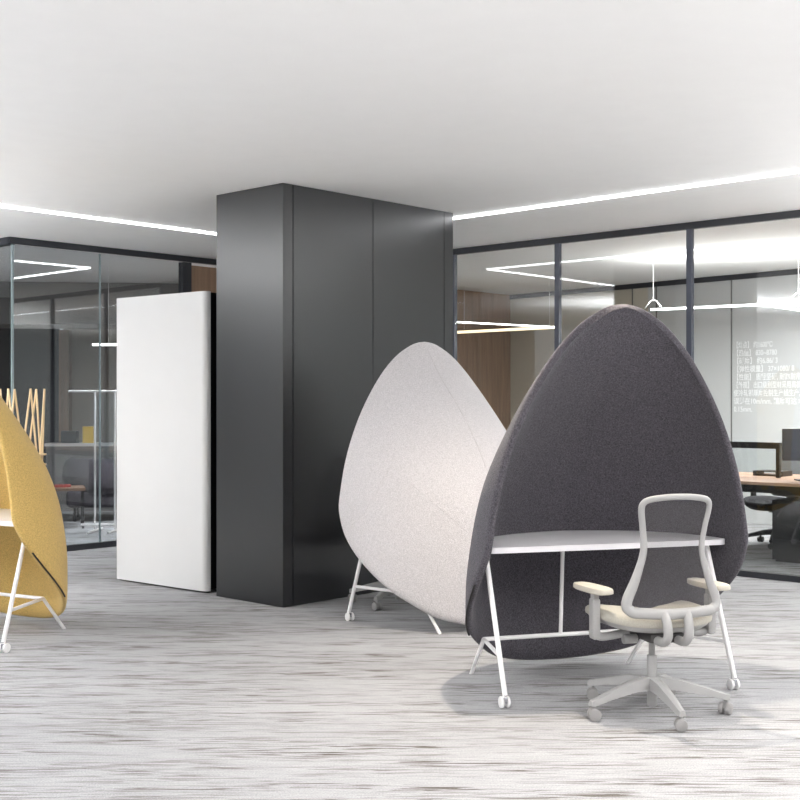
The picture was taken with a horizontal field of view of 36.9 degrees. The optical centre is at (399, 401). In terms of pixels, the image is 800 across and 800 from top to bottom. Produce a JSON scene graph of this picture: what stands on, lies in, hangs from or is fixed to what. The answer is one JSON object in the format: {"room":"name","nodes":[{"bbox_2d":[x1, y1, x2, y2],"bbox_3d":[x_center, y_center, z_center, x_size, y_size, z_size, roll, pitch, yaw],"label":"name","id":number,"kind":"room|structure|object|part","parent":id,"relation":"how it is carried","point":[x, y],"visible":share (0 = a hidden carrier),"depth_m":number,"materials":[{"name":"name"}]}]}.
{"room":"open-plan office","nodes":[
{"label":"open-plan office","id":0,"kind":"room"},
{"bbox_2d":[0,237,14,246],"bbox_3d":[-5.106,-0.047,12.600,3.999,2.994,0.070,0,0,43],"label":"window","id":1,"kind":"structure","parent":0,"point":[3,241],"depth_m":11.27,"materials":[{"name":"black metal"}]},
{"bbox_2d":[0,328,59,462],"bbox_3d":[-7.116,-0.047,16.350,4.818,2.994,0.100,0,0,-7],"label":"wall","id":2,"kind":"structure","parent":0,"point":[36,351],"depth_m":16.56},
{"bbox_2d":[59,330,71,441],"bbox_3d":[-4.600,0.230,16.500,0.140,2.440,0.160,0,0,0],"label":"trim","id":3,"kind":"structure","parent":2,"relation":"attached to","point":[65,336],"depth_m":16.42,"materials":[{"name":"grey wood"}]},
{"bbox_2d":[0,282,178,328],"bbox_3d":[-4.600,-1.270,15.900,9.000,0.540,1.000,0,0,-6],"label":"trim","id":4,"kind":"structure","parent":2,"relation":"attached to","point":[37,305],"depth_m":15.44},
{"bbox_2d":[63,329,116,441],"bbox_3d":[-2.455,-0.047,17.025,4.522,2.994,0.100,0,0,-6],"label":"wall","id":5,"kind":"structure","parent":0,"point":[85,356],"depth_m":16.79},
{"bbox_2d":[8,237,216,550],"bbox_3d":[-2.766,-0.047,12.182,0.080,2.994,2.630,0,0,43],"label":"window","id":6,"kind":"structure","parent":0,"point":[185,268],"depth_m":11.94,"materials":[{"name":"black metal"}]},
{"bbox_3d":[-2.953,1.423,11.980,0.060,0.055,2.080,0,0,43],"label":"rail","id":7,"kind":"part","parent":6,"relation":"part of","materials":[{"name":"black metal"}]},
{"bbox_3d":[-2.766,-1.514,12.182,0.050,0.059,2.630,0,0,43],"label":"rail","id":8,"kind":"part","parent":6,"relation":"part of","materials":[{"name":"black metal"}]},
{"bbox_2d":[192,266,216,292],"bbox_3d":[-1.773,0.000,13.252,0.050,2.900,1.350,0,0,43],"label":"door","id":9,"kind":"structure","parent":6,"relation":"attached to","point":[203,278],"depth_m":12.87,"materials":[{"name":"brown wood"}]},
{"bbox_2d":[217,183,452,606],"bbox_3d":[-0.468,-0.048,9.378,0.745,2.990,1.849,0,0,43],"label":"column","id":10,"kind":"structure","parent":0,"point":[319,291],"depth_m":8.76,"materials":[{"name":"black metal"}]},
{"bbox_3d":[-1.090,-0.048,8.708,0.743,2.990,0.020,0,0,43],"label":"panel","id":11,"kind":"part","parent":10,"relation":"part of","materials":[{"name":"black metal"}]},
{"bbox_3d":[-0.799,-0.048,8.489,0.020,2.990,0.087,0,0,43],"label":"panel","id":12,"kind":"part","parent":10,"relation":"part of","materials":[{"name":"black metal"}]},
{"bbox_3d":[-0.490,-0.048,8.822,0.020,2.990,0.807,0,0,43],"label":"panel","id":13,"kind":"part","parent":10,"relation":"part of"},
{"bbox_3d":[0.069,-0.048,9.424,0.020,2.990,0.819,0,0,43],"label":"panel","id":14,"kind":"part","parent":10,"relation":"part of","materials":[{"name":"black metal"}]},
{"bbox_3d":[0.388,-0.048,9.768,0.020,2.990,0.105,0,0,43],"label":"panel","id":15,"kind":"part","parent":10,"relation":"part of","materials":[{"name":"black metal"}]},
{"bbox_2d":[0,0,799,294],"bbox_3d":[0.000,-1.645,8.000,26.000,0.200,26.000,0,0,0],"label":"ceiling","id":16,"kind":"structure","parent":0,"point":[143,111],"depth_m":6.59,"materials":[{"name":"paint"}]},
{"bbox_2d":[92,266,116,345],"bbox_3d":[-2.923,-1.091,13.600,1.120,0.908,0.030,0,0,0],"label":"pendant lamp","id":17,"kind":"object","parent":16,"relation":"hanging from","point":[108,343],"visible":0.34,"depth_m":13.60,"materials":[{"name":"white metal"}]},
{"bbox_2d":[0,204,216,234],"bbox_3d":[-2.347,-1.535,10.237,0.050,0.018,3.500,0,0,43],"label":"recessed light","id":18,"kind":"object","parent":16,"relation":"in","point":[1,205],"visible":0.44,"depth_m":10.08,"materials":[{"name":"white plastic"}]},
{"bbox_2d":[457,277,553,333],"bbox_3d":[0.664,-1.226,14.708,1.599,0.633,2.006,0,0,43],"label":"pendant lamp","id":19,"kind":"object","parent":16,"relation":"hanging from","point":[532,327],"visible":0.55,"depth_m":15.08,"materials":[{"name":"white metal"}]},
{"bbox_2d":[453,169,799,219],"bbox_3d":[2.152,-1.535,8.450,8.969,0.018,0.050,0,0,43],"label":"recessed light","id":20,"kind":"object","parent":16,"relation":"in","point":[796,170],"visible":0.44,"depth_m":8.82,"materials":[{"name":"white plastic"}]},
{"bbox_2d":[645,248,799,310],"bbox_3d":[4.112,-1.266,12.756,2.721,0.555,1.256,0,0,35],"label":"pendant lamp","id":21,"kind":"object","parent":16,"relation":"hanging from","point":[798,249],"visible":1,"depth_m":12.56,"materials":[{"name":"white metal"}]},
{"bbox_2d":[0,511,799,799],"bbox_3d":[0.000,1.500,8.000,26.000,0.100,26.000,0,0,0],"label":"floor","id":22,"kind":"structure","parent":0,"point":[146,691],"depth_m":5.70,"materials":[{"name":"carpet"}]},
{"bbox_2d":[0,389,46,464],"bbox_3d":[-3.020,0.671,9.600,0.440,1.555,0.440,0,0,0],"label":"stand","id":23,"kind":"object","parent":22,"relation":"on","point":[40,436],"visible":0.27,"depth_m":9.60,"materials":[{"name":"beige wood"}]},
{"bbox_2d":[0,396,67,652],"bbox_3d":[-2.652,0.489,7.580,1.478,1.936,0.901,0,0,28],"label":"pod","id":24,"kind":"object","parent":22,"relation":"on","point":[33,548],"visible":1,"depth_m":7.20,"materials":[{"name":"yellow fabric"}]},
{"bbox_3d":[-2.254,1.065,7.033,0.026,0.673,0.246,0,0,20],"label":"leg","id":25,"kind":"part","parent":24,"relation":"part of","materials":[{"name":"white metal"}]},
{"bbox_3d":[-2.186,1.337,7.577,0.022,0.240,0.222,0,0,22],"label":"leg","id":26,"kind":"part","parent":24,"relation":"part of","materials":[{"name":"white metal"}]},
{"bbox_2d":[55,485,84,528],"bbox_3d":[-3.938,1.218,13.900,0.550,0.465,0.500,0,0,-17],"label":"side table","id":27,"kind":"object","parent":22,"relation":"on","point":[81,488],"visible":0.47,"depth_m":13.75,"materials":[{"name":"brown wood"}]},
{"bbox_2d":[54,484,70,486],"bbox_3d":[-3.938,0.972,13.900,0.240,0.022,0.170,0,0,-17],"label":"book","id":28,"kind":"object","parent":27,"relation":"on","point":[59,485],"visible":0.64,"depth_m":13.84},
{"bbox_3d":[-3.764,1.232,14.184,0.020,0.435,0.020,0,0,-17],"label":"leg","id":29,"kind":"part","parent":27,"relation":"part of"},
{"bbox_3d":[-3.635,1.232,13.764,0.020,0.435,0.020,0,0,-17],"label":"leg","id":30,"kind":"part","parent":27,"relation":"part of","materials":[{"name":"metal"}]},
{"bbox_2d":[44,442,116,510],"bbox_3d":[-3.942,1.000,16.200,1.600,0.900,0.400,0,0,-5],"label":"shelf","id":31,"kind":"object","parent":22,"relation":"on","point":[57,453],"visible":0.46,"depth_m":15.96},
{"bbox_2d":[61,431,78,442],"bbox_3d":[-4.433,0.469,16.120,0.200,0.160,0.160,0,0,0],"label":"box","id":32,"kind":"object","parent":31,"relation":"on","point":[66,436],"visible":1,"depth_m":16.04,"materials":[{"name":"grey cardboard"}]},
{"bbox_2d":[83,426,93,442],"bbox_3d":[-4.178,0.439,16.120,0.140,0.220,0.120,0,0,0],"label":"box","id":33,"kind":"object","parent":31,"relation":"on","point":[88,431],"visible":0.79,"depth_m":16.06,"materials":[{"name":"yellow cardboard"}]},
{"bbox_2d":[62,457,116,521],"bbox_3d":[-3.617,1.067,14.856,1.100,0.766,0.890,0,0,-11],"label":"lounge chair","id":34,"kind":"object","parent":22,"relation":"on","point":[76,471],"visible":0.5,"depth_m":14.46,"materials":[{"name":"grey fabric"}]},
{"bbox_3d":[-3.938,1.360,14.530,0.028,0.180,0.028,0,0,-34],"label":"leg","id":35,"kind":"part","parent":34,"relation":"part of","materials":[{"name":"black metal"}]},
{"bbox_3d":[-3.593,0.900,14.740,1.100,0.432,0.654,0,0,-11],"label":"backrest","id":36,"kind":"part","parent":34,"relation":"part of","materials":[{"name":"grey fabric"}]},
{"bbox_3d":[-3.626,1.170,14.900,0.950,0.220,0.800,0,0,-11],"label":"seat","id":37,"kind":"part","parent":34,"relation":"part of","materials":[{"name":"grey fabric"}]},
{"bbox_2d":[68,390,116,533],"bbox_3d":[-3.397,0.658,13.400,0.610,1.581,0.502,0,0,0],"label":"board","id":38,"kind":"object","parent":22,"relation":"on","point":[94,524],"visible":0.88,"depth_m":13.39,"materials":[{"name":"white metal"}]},
{"bbox_2d":[117,291,216,592],"bbox_3d":[-1.745,0.305,9.599,1.098,2.290,0.482,0,0,39],"label":"panel","id":39,"kind":"object","parent":22,"relation":"on","point":[167,343],"visible":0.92,"depth_m":9.33,"materials":[{"name":"white paint"}]},
{"bbox_2d":[347,581,400,610],"bbox_3d":[0.000,0.929,8.656,0.721,1.042,0.702,0,0,-34],"label":"chair","id":40,"kind":"object","parent":22,"relation":"on","point":[376,605],"visible":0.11,"depth_m":8.64,"materials":[{"name":"grey plastic"}]},
{"bbox_3d":[-0.205,1.332,8.687,0.325,0.100,0.060,0,0,8],"label":"arm","id":41,"kind":"part","parent":40,"relation":"part of"},
{"bbox_3d":[-0.098,1.332,8.487,0.060,0.100,0.325,0,0,26],"label":"arm","id":42,"kind":"part","parent":40,"relation":"part of"},
{"bbox_2d":[339,342,505,634],"bbox_3d":[0.406,0.520,7.978,1.477,1.874,0.899,0,0,-34],"label":"pod","id":43,"kind":"object","parent":22,"relation":"on","point":[425,441],"visible":0.7,"depth_m":7.69,"materials":[{"name":"fabric"}]},
{"bbox_3d":[-0.265,1.065,7.877,0.026,0.673,0.246,0,0,-42],"label":"leg","id":44,"kind":"part","parent":43,"relation":"part of","materials":[{"name":"white metal"}]},
{"bbox_3d":[0.185,1.337,7.565,0.022,0.240,0.222,0,0,-40],"label":"leg","id":45,"kind":"part","parent":43,"relation":"part of","materials":[{"name":"white metal"}]},
{"bbox_2d":[465,304,747,707],"bbox_3d":[0.975,0.489,6.244,1.478,1.936,0.901,0,0,-17],"label":"pod","id":46,"kind":"object","parent":22,"relation":"on","point":[620,414],"visible":0.96,"depth_m":6.29,"materials":[{"name":"fabric"}]},
{"bbox_3d":[0.406,1.337,6.299,0.022,0.240,0.226,0,0,-14],"label":"leg","id":47,"kind":"part","parent":46,"relation":"part of","materials":[{"name":"white metal"}]},
{"bbox_3d":[0.459,1.065,5.793,0.026,0.674,0.274,0,0,-18],"label":"leg","id":48,"kind":"part","parent":46,"relation":"part of","materials":[{"name":"white metal"}]},
{"bbox_3d":[0.850,0.979,6.309,0.021,0.493,0.051,0,0,-17],"label":"post","id":49,"kind":"part","parent":46,"relation":"part of","materials":[{"name":"white metal"}]},
{"bbox_3d":[1.301,1.337,6.570,0.022,0.240,0.222,0,0,-23],"label":"leg","id":50,"kind":"part","parent":46,"relation":"part of","materials":[{"name":"white metal"}]},
{"bbox_3d":[1.637,1.065,6.137,0.026,0.673,0.246,0,0,-25],"label":"leg","id":51,"kind":"part","parent":46,"relation":"part of","materials":[{"name":"white metal"}]},
{"bbox_2d":[573,494,732,731],"bbox_3d":[1.184,0.929,5.593,0.706,1.042,0.684,0,0,-13],"label":"chair","id":52,"kind":"object","parent":22,"relation":"on","point":[677,622],"visible":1,"depth_m":5.46,"materials":[{"name":"grey"}]},
{"bbox_3d":[0.974,0.993,5.562,0.193,0.230,0.060,0,0,-13],"label":"arm post","id":53,"kind":"part","parent":52,"relation":"part of","materials":[{"name":"white plastic"}]},
{"bbox_3d":[1.042,1.332,5.754,0.325,0.100,0.060,0,0,44],"label":"arm","id":54,"kind":"part","parent":52,"relation":"part of"},
{"bbox_3d":[1.010,1.332,5.530,0.325,0.100,0.060,0,0,-28],"label":"arm","id":55,"kind":"part","parent":52,"relation":"part of"},
{"bbox_3d":[1.068,1.100,5.574,0.070,0.044,0.044,0,0,-13],"label":"tension knob","id":56,"kind":"part","parent":52,"relation":"part of","materials":[{"name":"grey plastic"}]},
{"bbox_3d":[1.173,1.011,5.649,0.550,0.103,0.500,0,0,-13],"label":"seat","id":57,"kind":"part","parent":52,"relation":"part of","materials":[{"name":"beige fabric"}]},
{"bbox_3d":[1.264,1.332,5.793,0.060,0.100,0.325,0,0,26],"label":"arm","id":58,"kind":"part","parent":52,"relation":"part of"},
{"bbox_3d":[1.213,1.332,5.430,0.060,0.100,0.325,0,0,-10],"label":"arm","id":59,"kind":"part","parent":52,"relation":"part of"},
{"bbox_3d":[1.234,0.691,5.385,0.483,0.567,0.108,0,0,-13],"label":"frame","id":60,"kind":"part","parent":52,"relation":"part of","materials":[{"name":"white plastic"}]},
{"bbox_3d":[1.371,1.332,5.593,0.325,0.100,0.060,0,0,8],"label":"arm","id":61,"kind":"part","parent":52,"relation":"part of"},
{"bbox_3d":[1.390,0.993,5.658,0.193,0.230,0.060,0,0,-13],"label":"arm post","id":62,"kind":"part","parent":52,"relation":"part of","materials":[{"name":"white plastic"}]},
{"bbox_2d":[739,472,799,494],"bbox_3d":[4.296,1.081,10.530,4.600,0.739,1.300,0,0,43],"label":"office desk","id":63,"kind":"object","parent":22,"relation":"on","point":[757,484],"visible":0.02,"depth_m":10.83,"materials":[{"name":"brown wood"}]},
{"bbox_2d":[730,441,780,477],"bbox_3d":[3.248,0.545,11.502,0.835,0.330,0.035,0,0,43],"label":"screen","id":64,"kind":"object","parent":63,"relation":"on","point":[760,445],"visible":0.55,"depth_m":11.29,"materials":[{"name":"plastic"}]},
{"bbox_3d":[3.248,0.410,11.502,0.835,0.060,0.030,0,0,43],"label":"rail","id":65,"kind":"part","parent":64,"relation":"part of","materials":[{"name":"black metal"}]},
{"bbox_3d":[3.541,0.545,11.230,0.035,0.330,0.035,0,0,43],"label":"post","id":66,"kind":"part","parent":64,"relation":"part of","materials":[{"name":"black metal"}]},
{"bbox_2d":[742,489,799,494],"bbox_3d":[4.323,0.830,10.559,4.300,0.040,0.300,0,0,43],"label":"cable tray","id":67,"kind":"object","parent":63,"relation":"on","point":[743,490],"depth_m":11.16,"materials":[{"name":"black metal"}]},
{"bbox_2d":[753,470,792,476],"bbox_3d":[3.598,0.686,11.586,0.300,0.048,0.220,0,0,43],"label":"document tray","id":68,"kind":"object","parent":63,"relation":"on","point":[784,473],"visible":0.96,"depth_m":11.56,"materials":[{"name":"black plastic"}]},
{"bbox_2d":[782,429,799,480],"bbox_3d":[3.700,0.475,10.832,0.500,0.471,0.170,0,0,5],"label":"monitor","id":69,"kind":"object","parent":63,"relation":"on","point":[790,438],"visible":1,"depth_m":10.81,"materials":[{"name":"black plastic"}]},
{"bbox_2d":[744,443,799,548],"bbox_3d":[3.820,0.929,12.127,0.698,1.042,0.715,0,0,-35],"label":"chair","id":70,"kind":"object","parent":22,"relation":"on","point":[760,503],"visible":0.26,"depth_m":12.14,"materials":[{"name":"black plastic"}]},
{"bbox_3d":[3.609,1.332,12.147,0.325,0.100,0.060,0,0,8],"label":"arm","id":71,"kind":"part","parent":70,"relation":"part of"},
{"bbox_3d":[3.775,1.011,12.103,0.500,0.103,0.550,0,0,-35],"label":"seat","id":72,"kind":"part","parent":70,"relation":"part of","materials":[{"name":"black fabric"}]},
{"bbox_3d":[3.997,0.691,12.258,0.108,0.567,0.483,0,0,-35],"label":"frame","id":73,"kind":"part","parent":70,"relation":"part of","materials":[{"name":"black plastic"}]},
{"bbox_2d":[772,496,799,563],"bbox_3d":[3.724,1.170,10.971,0.420,0.560,0.561,0,0,43],"label":"drawer pedestal","id":74,"kind":"object","parent":22,"relation":"on","point":[785,511],"visible":1,"depth_m":10.82,"materials":[{"name":"black metal"}]},
{"bbox_3d":[3.537,0.980,10.770,0.400,0.165,0.012,0,0,43],"label":"drawer","id":75,"kind":"part","parent":74,"relation":"part of","materials":[{"name":"black metal"}]},
{"bbox_3d":[3.537,1.155,10.770,0.400,0.165,0.012,0,0,43],"label":"drawer","id":76,"kind":"part","parent":74,"relation":"part of","materials":[{"name":"black metal"}]},
{"bbox_3d":[3.537,1.330,10.770,0.400,0.165,0.012,0,0,43],"label":"drawer","id":77,"kind":"part","parent":74,"relation":"part of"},
{"bbox_2d":[457,289,510,430],"bbox_3d":[-0.127,-0.047,15.537,0.080,2.994,4.999,0,0,43],"label":"wall","id":78,"kind":"structure","parent":0,"point":[485,357],"depth_m":16.95,"materials":[{"name":"brown wood"}]},
{"bbox_2d":[453,210,799,582],"bbox_3d":[3.551,-0.047,9.355,8.300,2.994,0.070,0,0,43],"label":"frame","id":79,"kind":"structure","parent":0,"point":[689,227],"depth_m":10.54,"materials":[{"name":"metal"}]},
{"bbox_3d":[3.551,-1.514,9.355,8.300,0.059,0.045,0,0,43],"label":"rail","id":80,"kind":"part","parent":79,"relation":"part of","materials":[{"name":"black metal"}]},
{"bbox_3d":[3.005,-0.043,9.858,1.334,2.885,0.012,0,0,43],"label":"glass pane","id":81,"kind":"part","parent":79,"relation":"part of","materials":[{"name":"clear glass"}]},
{"bbox_3d":[3.551,1.425,9.355,8.300,0.050,0.070,0,0,43],"label":"rail","id":82,"kind":"part","parent":79,"relation":"part of","materials":[{"name":"metal"}]},
{"bbox_2d":[511,274,799,524],"bbox_3d":[5.879,-0.047,12.560,0.100,2.994,13.000,0,0,-41],"label":"wall","id":83,"kind":"structure","parent":0,"point":[712,326],"depth_m":14.59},
{"bbox_2d":[510,269,799,440],"bbox_3d":[4.510,-0.046,14.019,0.021,2.993,9.000,0,0,-41],"label":"trim","id":84,"kind":"structure","parent":83,"relation":"attached to","point":[790,271],"depth_m":15.19,"materials":[{"name":"black metal"}]},
{"bbox_2d":[734,341,799,411],"bbox_3d":[4.349,-0.306,14.210,0.002,0.850,0.912,0,0,-41],"label":"lettering","id":85,"kind":"object","parent":83,"relation":"attached to","point":[765,343],"depth_m":14.26}
]}

